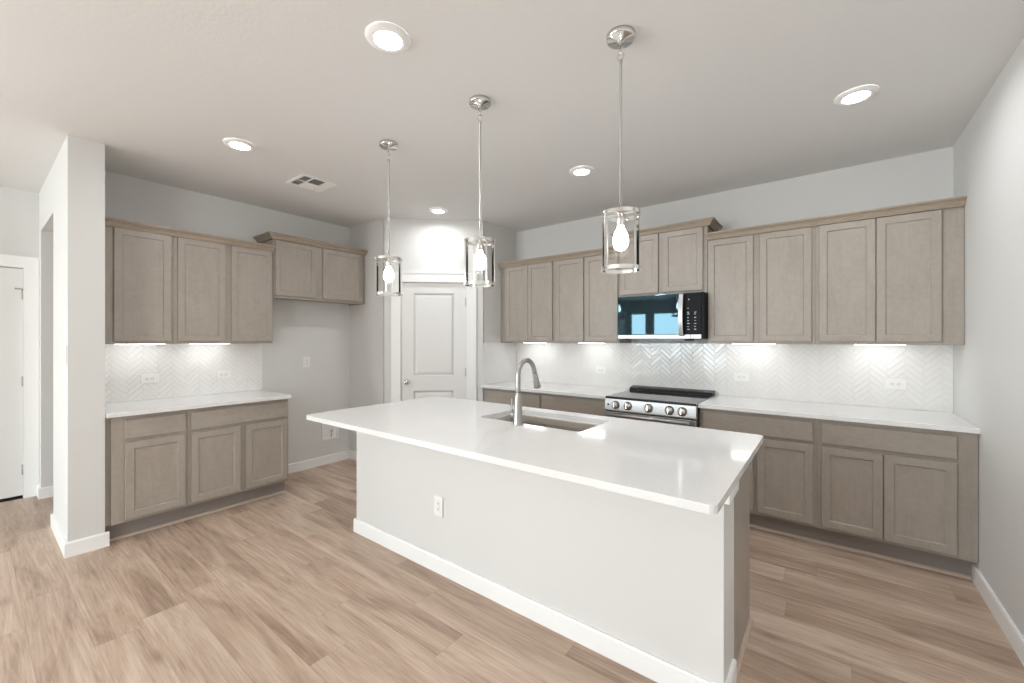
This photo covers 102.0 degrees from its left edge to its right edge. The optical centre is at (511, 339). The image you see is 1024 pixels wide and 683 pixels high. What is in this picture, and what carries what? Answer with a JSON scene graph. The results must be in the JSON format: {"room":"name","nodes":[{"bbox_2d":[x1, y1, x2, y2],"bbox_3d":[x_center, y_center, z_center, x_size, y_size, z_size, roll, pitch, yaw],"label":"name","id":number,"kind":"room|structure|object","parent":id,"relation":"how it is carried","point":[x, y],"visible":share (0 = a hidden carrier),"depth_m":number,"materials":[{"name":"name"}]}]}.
{"room":"kitchen","nodes":[
{"label":"kitchen","id":0,"kind":"room"},
{"bbox_2d":[0,186,38,257],"bbox_3d":[-5.826,0.039,1.970,0.170,2.762,9.871,0,0,37],"label":"wall","id":1,"kind":"structure","parent":0,"point":[19,209],"depth_m":3.70,"materials":[{"name":"white paint"}]},
{"bbox_2d":[0,267,22,498],"bbox_3d":[-4.600,0.379,3.426,0.100,2.030,0.793,0,0,37],"label":"door","id":2,"kind":"structure","parent":1,"relation":"in","point":[11,279],"depth_m":3.67,"materials":[{"name":"white paint"}]},
{"bbox_2d":[0,254,38,501],"bbox_3d":[-4.658,0.338,3.441,0.135,2.165,0.958,0,0,37],"label":"door frame","id":3,"kind":"structure","parent":1,"relation":"attached to","point":[30,265],"depth_m":3.74,"materials":[{"name":"white paint"}]},
{"bbox_2d":[39,135,104,541],"bbox_3d":[-3.562,0.039,3.322,1.792,2.762,0.176,0,0,37],"label":"wall","id":4,"kind":"structure","parent":0,"point":[72,194],"depth_m":2.81,"materials":[{"name":"white paint"}]},
{"bbox_2d":[63,346,66,363],"bbox_3d":[-2.962,0.100,2.746,0.075,0.120,0.011,0,0,37],"label":"light switch","id":5,"kind":"object","parent":4,"relation":"attached to","point":[65,347],"visible":1,"depth_m":2.73,"materials":[{"name":"white plastic"}]},
{"bbox_2d":[50,513,108,558],"bbox_3d":[-3.140,1.371,3.003,0.764,0.097,0.211,0,0,37],"label":"baseboard","id":6,"kind":"structure","parent":4,"relation":"attached to","point":[87,544],"depth_m":2.79,"materials":[{"name":"white paint"}]},
{"bbox_2d":[105,171,349,463],"bbox_3d":[-2.218,0.039,4.732,0.135,2.762,3.696,0,0,37],"label":"wall","id":7,"kind":"structure","parent":0,"point":[320,331],"depth_m":4.44,"materials":[{"name":"white paint"}]},
{"bbox_2d":[105,226,173,343],"bbox_3d":[-3.015,-0.423,3.301,0.328,0.914,0.445,0,0,37],"label":"upper cabinet","id":8,"kind":"object","parent":7,"relation":"attached to","point":[139,265],"visible":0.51,"depth_m":3.21,"materials":[{"name":"beige wood"}]},
{"bbox_2d":[105,343,261,402],"bbox_3d":[-2.906,0.270,3.710,0.009,0.470,1.234,0,0,37],"label":"tile backsplash","id":9,"kind":"structure","parent":7,"relation":"attached to","point":[183,370],"depth_m":3.66,"materials":[{"name":"white tile"}]},
{"bbox_2d":[141,374,158,383],"bbox_3d":[-3.055,0.328,3.500,0.009,0.075,0.120,0,0,37],"label":"wall outlet","id":10,"kind":"object","parent":9,"relation":"attached to","point":[145,378],"visible":1,"depth_m":3.50,"materials":[{"name":"white plastic"}]},
{"bbox_2d":[216,370,230,378],"bbox_3d":[-2.729,0.330,3.928,0.009,0.075,0.120,0,0,37],"label":"wall outlet","id":11,"kind":"object","parent":9,"relation":"attached to","point":[227,373],"visible":1,"depth_m":3.92,"materials":[{"name":"white plastic"}]},
{"bbox_2d":[174,237,272,343],"bbox_3d":[-2.650,-0.423,3.781,0.328,0.914,0.759,0,0,37],"label":"upper cabinet","id":12,"kind":"object","parent":7,"relation":"attached to","point":[223,294],"visible":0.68,"depth_m":3.63,"materials":[{"name":"beige wood"}]},
{"bbox_2d":[105,217,275,251],"bbox_3d":[-2.644,-0.870,3.498,0.064,0.052,1.209,0,0,37],"label":"crown molding","id":13,"kind":"structure","parent":12,"relation":"attached to","point":[112,222],"depth_m":3.42,"materials":[{"name":"wood"}]},
{"bbox_2d":[303,356,309,367],"bbox_3d":[-2.258,0.244,4.561,0.009,0.120,0.075,0,0,37],"label":"wall outlet","id":14,"kind":"object","parent":7,"relation":"attached to","point":[306,360],"visible":1,"depth_m":4.55,"materials":[{"name":"white plastic"}]},
{"bbox_2d":[262,239,364,305],"bbox_3d":[-2.116,-0.714,4.481,0.328,0.612,0.991,0,0,37],"label":"upper cabinet","id":15,"kind":"object","parent":7,"relation":"attached to","point":[301,272],"visible":0.67,"depth_m":4.35,"materials":[{"name":"beige wood"}]},
{"bbox_2d":[253,231,367,255],"bbox_3d":[-2.118,-0.998,4.444,0.374,0.052,1.060,0,0,37],"label":"crown molding","id":16,"kind":"structure","parent":15,"relation":"attached to","point":[269,235],"depth_m":4.21,"materials":[{"name":"wood"}]},
{"bbox_2d":[288,450,356,473],"bbox_3d":[-1.933,1.371,4.385,0.740,0.097,1.032,0,0,37],"label":"baseboard","id":17,"kind":"structure","parent":7,"relation":"attached to","point":[310,463],"depth_m":4.68,"materials":[{"name":"white paint"}]},
{"bbox_2d":[322,423,338,440],"bbox_3d":[-2.087,1.048,4.770,0.026,0.196,0.200,0,0,37],"label":"water valve box","id":18,"kind":"object","parent":7,"relation":"attached to","point":[328,431],"visible":0.77,"depth_m":4.77,"materials":[{"name":"white plastic"}]},
{"bbox_2d":[350,218,383,451],"bbox_3d":[-1.647,0.039,4.829,0.656,2.762,0.120,0,0,37],"label":"wall","id":19,"kind":"structure","parent":0,"point":[367,319],"depth_m":4.75,"materials":[{"name":"white paint"}]},
{"bbox_2d":[384,218,482,402],"bbox_3d":[-0.873,0.039,4.680,1.085,2.762,0.115,0,0,-6],"label":"wall","id":20,"kind":"structure","parent":0,"point":[423,245],"depth_m":4.62,"materials":[{"name":"white paint"}]},
{"bbox_2d":[401,283,465,400],"bbox_3d":[-0.865,0.389,4.615,0.735,2.043,0.100,0,0,-6],"label":"door","id":21,"kind":"structure","parent":20,"relation":"in","point":[433,315],"depth_m":4.63,"materials":[{"name":"white paint"}]},
{"bbox_2d":[391,272,477,401],"bbox_3d":[-0.871,0.337,4.666,0.974,2.167,0.142,0,0,-6],"label":"door frame","id":22,"kind":"structure","parent":20,"relation":"attached to","point":[407,277],"depth_m":4.60,"materials":[{"name":"white paint"}]},
{"bbox_2d":[483,221,515,401],"bbox_3d":[-0.179,0.039,4.969,0.120,2.762,0.607,0,0,37],"label":"wall","id":23,"kind":"structure","parent":0,"point":[505,239],"depth_m":4.85,"materials":[{"name":"white paint"}]},
{"bbox_2d":[483,343,515,384],"bbox_3d":[-0.137,0.271,4.918,0.008,0.469,0.613,0,0,37],"label":"side splash","id":24,"kind":"object","parent":23,"relation":"attached to","point":[499,359],"visible":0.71,"depth_m":4.90,"materials":[{"name":"white stone"}]},
{"bbox_2d":[0,0,1023,231],"bbox_3d":[-2.843,-1.382,0.436,6.675,0.080,11.287,0,0,37],"label":"ceiling","id":25,"kind":"structure","parent":0,"point":[718,96],"depth_m":2.24,"materials":[{"name":"white paint"}]},
{"bbox_2d":[223,138,255,151],"bbox_3d":[-1.870,-1.335,2.848,0.192,0.014,0.192,0,0,37],"label":"recessed light","id":26,"kind":"object","parent":25,"relation":"in","point":[234,143],"visible":1,"depth_m":2.83,"materials":[{"name":"white plastic"}]},
{"bbox_2d":[286,174,336,191],"bbox_3d":[-1.714,-1.337,3.550,0.296,0.010,0.296,0,0,37],"label":"ceiling vent","id":27,"kind":"object","parent":25,"relation":"in","point":[309,182],"visible":1,"depth_m":3.54,"materials":[{"name":"white paint"}]},
{"bbox_2d":[365,21,409,53],"bbox_3d":[-0.551,-1.335,1.843,0.192,0.014,0.192,0,0,37],"label":"recessed light","id":28,"kind":"object","parent":25,"relation":"in","point":[386,37],"visible":1,"depth_m":1.83,"materials":[{"name":"white paint"}]},
{"bbox_2d":[374,139,402,296],"bbox_3d":[-0.844,-0.823,2.837,0.173,1.038,0.173,0,0,37],"label":"pendant light","id":29,"kind":"object","parent":25,"relation":"hanging from","point":[386,144],"visible":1,"depth_m":2.83,"materials":[{"name":"silver metal"}]},
{"bbox_2d":[386,258,390,266],"bbox_3d":[-0.844,-0.533,2.837,0.038,0.066,0.038,0,0,37],"label":"socket","id":30,"kind":"object","parent":29,"relation":"attached to","point":[388,260],"depth_m":2.82,"materials":[{"name":"silver metal"}]},
{"bbox_2d":[429,207,446,213],"bbox_3d":[-0.765,-1.335,4.298,0.192,0.014,0.192,0,0,37],"label":"recessed light","id":31,"kind":"object","parent":25,"relation":"in","point":[437,210],"visible":1,"depth_m":4.27,"materials":[{"name":"white plastic"}]},
{"bbox_2d":[464,95,494,287],"bbox_3d":[-0.180,-0.823,2.331,0.173,1.038,0.173,0,0,37],"label":"pendant light","id":32,"kind":"object","parent":25,"relation":"hanging from","point":[477,102],"visible":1,"depth_m":2.32,"materials":[{"name":"silver metal"}]},
{"bbox_2d":[477,240,482,250],"bbox_3d":[-0.180,-0.533,2.331,0.038,0.066,0.038,0,0,37],"label":"socket","id":33,"kind":"object","parent":32,"relation":"attached to","point":[479,242],"depth_m":2.31,"materials":[{"name":"silver metal"}]},
{"bbox_2d":[569,166,593,175],"bbox_3d":[0.553,-1.335,3.293,0.192,0.014,0.192,0,0,37],"label":"recessed light","id":34,"kind":"object","parent":25,"relation":"in","point":[579,170],"visible":1,"depth_m":3.27,"materials":[{"name":"white plastic"}]},
{"bbox_2d":[601,25,640,273],"bbox_3d":[0.479,-0.823,1.829,0.173,1.038,0.173,0,0,37],"label":"pendant light","id":35,"kind":"object","parent":25,"relation":"hanging from","point":[620,37],"visible":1,"depth_m":1.82,"materials":[{"name":"silver metal"}]},
{"bbox_2d":[616,211,624,226],"bbox_3d":[0.479,-0.533,1.829,0.038,0.066,0.038,0,0,37],"label":"socket","id":36,"kind":"object","parent":35,"relation":"attached to","point":[620,217],"depth_m":1.81,"materials":[{"name":"silver metal"}]},
{"bbox_2d":[834,85,878,105],"bbox_3d":[1.888,-1.335,2.276,0.192,0.014,0.192,0,0,37],"label":"recessed light","id":37,"kind":"object","parent":25,"relation":"in","point":[856,95],"visible":1,"depth_m":2.26,"materials":[{"name":"white plastic"}]},
{"bbox_2d":[0,458,1023,682],"bbox_3d":[-2.843,1.450,0.436,6.675,0.060,11.287,0,0,37],"label":"floor","id":38,"kind":"structure","parent":0,"point":[280,588],"depth_m":2.14,"materials":[{"name":"brown wood"}]},
{"bbox_2d":[105,410,187,538],"bbox_3d":[-2.892,0.979,3.216,0.628,0.883,0.459,0,0,37],"label":"base cabinet","id":39,"kind":"object","parent":38,"relation":"on","point":[146,455],"visible":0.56,"depth_m":3.02,"materials":[{"name":"beige wood"}]},
{"bbox_2d":[185,399,287,517],"bbox_3d":[-2.524,0.979,3.699,0.628,0.883,0.753,0,0,37],"label":"base cabinet","id":40,"kind":"object","parent":38,"relation":"on","point":[237,453],"visible":0.73,"depth_m":3.47,"materials":[{"name":"beige wood"}]},
{"bbox_2d":[109,490,286,541],"bbox_3d":[-2.473,1.411,3.386,0.016,0.018,1.212,0,0,37],"label":"trim","id":41,"kind":"structure","parent":40,"relation":"attached to","point":[283,491],"depth_m":3.29,"materials":[{"name":"beige wood"}]},
{"bbox_2d":[105,390,290,417],"bbox_3d":[-2.651,0.521,3.510,0.657,0.030,1.224,0,0,37],"label":"countertop","id":42,"kind":"structure","parent":40,"relation":"on","point":[130,408],"depth_m":3.34,"materials":[{"name":"white stone"}]},
{"bbox_2d":[484,388,541,408],"bbox_3d":[0.170,0.979,4.687,0.775,0.883,0.628,0,0,37],"label":"base cabinet","id":43,"kind":"object","parent":38,"relation":"on","point":[529,399],"visible":0.02,"depth_m":4.44,"materials":[{"name":"beige wood"}]},
{"bbox_2d":[481,380,628,398],"bbox_3d":[0.452,0.521,4.454,1.505,0.030,0.659,0,0,37],"label":"countertop","id":44,"kind":"structure","parent":43,"relation":"on","point":[599,392],"depth_m":4.30,"materials":[{"name":"white stone"}]},
{"bbox_2d":[353,415,752,682],"bbox_3d":[0.025,0.978,2.587,2.510,0.884,0.684,0,0,37],"label":"kitchen island","id":45,"kind":"object","parent":38,"relation":"on","point":[660,591],"visible":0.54,"depth_m":1.97,"materials":[{"name":"white paint"}]},
{"bbox_2d":[434,495,442,517],"bbox_3d":[-0.450,1.017,2.532,0.075,0.120,0.009,0,0,37],"label":"wall outlet","id":46,"kind":"object","parent":45,"relation":"attached to","point":[438,501],"visible":1,"depth_m":2.53,"materials":[{"name":"white plastic"}]},
{"bbox_2d":[306,396,762,514],"bbox_3d":[-0.031,0.521,2.495,2.536,0.030,1.179,0,0,37],"label":"island countertop","id":47,"kind":"structure","parent":45,"relation":"on","point":[697,469],"depth_m":2.00,"materials":[{"name":"white stone"}]},
{"bbox_2d":[510,358,540,425],"bbox_3d":[0.084,0.308,2.555,0.090,0.395,0.257,0,0,37],"label":"kitchen faucet","id":48,"kind":"object","parent":47,"relation":"on","point":[517,414],"visible":1,"depth_m":2.46,"materials":[{"name":"grey metal"}]},
{"bbox_2d":[491,414,599,424],"bbox_3d":[0.200,0.640,2.657,0.781,0.207,0.450,0,0,37],"label":"sink","id":49,"kind":"object","parent":47,"relation":"in","point":[505,417],"visible":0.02,"depth_m":2.89,"materials":[{"name":"silver metal"}]},
{"bbox_2d":[542,393,606,415],"bbox_3d":[0.769,0.979,4.231,0.730,0.883,0.628,0,0,37],"label":"base cabinet","id":50,"kind":"object","parent":38,"relation":"on","point":[584,405],"visible":0.03,"depth_m":3.97,"materials":[{"name":"beige wood"}]},
{"bbox_2d":[605,385,714,427],"bbox_3d":[1.327,0.942,3.723,0.766,0.957,0.739,0,0,37],"label":"electric range","id":51,"kind":"object","parent":38,"relation":"on","point":[676,406],"visible":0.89,"depth_m":3.54,"materials":[{"name":"silver metal"}]},
{"bbox_2d":[605,390,714,405],"bbox_3d":[1.346,0.515,3.748,0.766,0.024,0.676,0,0,37],"label":"cooktop","id":52,"kind":"object","parent":51,"relation":"in","point":[638,397],"depth_m":3.63,"materials":[{"name":"black ceramic"}]},
{"bbox_2d":[700,408,817,539],"bbox_3d":[1.975,0.979,3.312,0.756,0.883,0.628,0,0,37],"label":"base cabinet","id":53,"kind":"object","parent":38,"relation":"on","point":[783,471],"visible":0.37,"depth_m":2.97,"materials":[{"name":"beige wood"}]},
{"bbox_2d":[698,395,980,433],"bbox_3d":[2.264,0.521,3.073,1.506,0.030,0.659,0,0,37],"label":"countertop","id":54,"kind":"structure","parent":53,"relation":"on","point":[934,420],"depth_m":2.92,"materials":[{"name":"white stone"}]},
{"bbox_2d":[817,419,977,575],"bbox_3d":[2.574,0.979,2.856,0.748,0.883,0.628,0,0,37],"label":"base cabinet","id":55,"kind":"object","parent":38,"relation":"on","point":[910,494],"visible":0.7,"depth_m":2.59,"materials":[{"name":"beige wood"}]},
{"bbox_2d":[750,524,971,579],"bbox_3d":[2.128,1.411,2.906,1.488,0.018,0.016,0,0,37],"label":"trim","id":56,"kind":"structure","parent":55,"relation":"attached to","point":[751,525],"depth_m":2.74,"materials":[{"name":"beige wood"}]},
{"bbox_2d":[516,147,952,412],"bbox_3d":[1.057,0.039,4.484,5.377,2.762,0.120,0,0,37],"label":"wall","id":57,"kind":"structure","parent":0,"point":[924,176],"depth_m":3.47,"materials":[{"name":"white paint"}]},
{"bbox_2d":[501,261,554,342],"bbox_3d":[0.249,-0.423,4.816,0.745,0.914,0.328,0,0,37],"label":"upper cabinet","id":58,"kind":"object","parent":57,"relation":"attached to","point":[527,291],"visible":0.75,"depth_m":4.67,"materials":[{"name":"beige wood"}]},
{"bbox_2d":[497,247,618,268],"bbox_3d":[0.435,-0.872,4.452,1.483,0.052,0.064,0,0,37],"label":"crown molding","id":59,"kind":"structure","parent":58,"relation":"attached to","point":[595,252],"depth_m":4.40,"materials":[{"name":"wood"}]},
{"bbox_2d":[555,251,630,342],"bbox_3d":[0.839,-0.423,4.366,0.737,0.914,0.328,0,0,37],"label":"upper cabinet","id":60,"kind":"object","parent":57,"relation":"attached to","point":[586,298],"visible":0.84,"depth_m":4.21,"materials":[{"name":"beige wood"}]},
{"bbox_2d":[620,226,712,296],"bbox_3d":[1.447,-0.712,3.903,0.789,0.616,0.328,0,0,37],"label":"upper cabinet","id":61,"kind":"object","parent":57,"relation":"attached to","point":[673,262],"visible":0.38,"depth_m":3.73,"materials":[{"name":"beige wood"}]},
{"bbox_2d":[618,292,707,340],"bbox_3d":[1.408,-0.194,3.822,0.751,0.412,0.494,0,0,37],"label":"microwave","id":62,"kind":"object","parent":61,"relation":"attached to","point":[681,316],"visible":1,"depth_m":3.64,"materials":[{"name":"black"}]},
{"bbox_2d":[611,217,722,237],"bbox_3d":[1.433,-1.000,3.884,0.918,0.052,0.370,0,0,37],"label":"crown molding","id":63,"kind":"structure","parent":61,"relation":"attached to","point":[712,223],"depth_m":3.67,"materials":[{"name":"wood"}]},
{"bbox_2d":[516,343,952,412],"bbox_3d":[1.555,0.270,4.022,3.784,0.470,0.009,0,0,37],"label":"tile backsplash","id":64,"kind":"structure","parent":57,"relation":"attached to","point":[846,374],"depth_m":3.55,"materials":[{"name":"white tile"}]},
{"bbox_2d":[596,366,605,373],"bbox_3d":[0.958,0.328,4.467,0.120,0.075,0.009,0,0,37],"label":"wall outlet","id":65,"kind":"object","parent":64,"relation":"attached to","point":[600,370],"visible":1,"depth_m":4.46,"materials":[{"name":"white plastic"}]},
{"bbox_2d":[734,373,748,381],"bbox_3d":[2.024,0.330,3.655,0.120,0.075,0.009,0,0,37],"label":"wall outlet","id":66,"kind":"object","parent":64,"relation":"attached to","point":[744,377],"visible":1,"depth_m":3.65,"materials":[{"name":"white plastic"}]},
{"bbox_2d":[885,379,906,389],"bbox_3d":[2.821,0.326,3.048,0.120,0.075,0.009,0,0,37],"label":"wall outlet","id":67,"kind":"object","parent":64,"relation":"attached to","point":[889,383],"visible":1,"depth_m":3.04,"materials":[{"name":"white plastic"}]},
{"bbox_2d":[708,226,814,343],"bbox_3d":[2.058,-0.423,3.438,0.743,0.914,0.328,0,0,37],"label":"upper cabinet","id":68,"kind":"object","parent":57,"relation":"attached to","point":[761,287],"visible":0.8,"depth_m":3.29,"materials":[{"name":"beige wood"}]},
{"bbox_2d":[815,206,964,344],"bbox_3d":[2.658,-0.423,2.980,0.765,0.914,0.328,0,0,37],"label":"upper cabinet","id":69,"kind":"object","parent":57,"relation":"attached to","point":[897,279],"visible":0.93,"depth_m":2.83,"materials":[{"name":"beige wood"}]},
{"bbox_2d":[706,195,966,240],"bbox_3d":[2.255,-0.874,3.065,1.510,0.052,0.064,0,0,37],"label":"crown molding","id":70,"kind":"structure","parent":69,"relation":"attached to","point":[959,201],"depth_m":2.96,"materials":[{"name":"wood"}]},
{"bbox_2d":[953,38,1023,636],"bbox_3d":[-0.236,0.039,-1.551,0.120,2.762,11.047,0,0,37],"label":"wall","id":71,"kind":"structure","parent":0,"point":[988,155],"depth_m":2.12,"materials":[{"name":"white paint"}]},
{"bbox_2d":[971,563,1023,665],"bbox_3d":[-0.454,1.371,-1.724,0.015,0.097,10.507,0,0,37],"label":"baseboard","id":72,"kind":"structure","parent":71,"relation":"attached to","point":[1012,633],"depth_m":2.06,"materials":[{"name":"white paint"}]},
{"bbox_3d":[-3.071,0.039,4.585,1.043,2.762,2.429,0,0,37],"label":"wall","id":73,"kind":"structure","parent":0,"visible":0},
{"bbox_2d":[37,485,52,499],"bbox_3d":[-3.500,1.371,4.729,0.150,0.097,2.520,0,0,37],"label":"baseboard","id":74,"kind":"structure","parent":73,"relation":"attached to","point":[45,492],"depth_m":3.72,"materials":[{"name":"white paint"}]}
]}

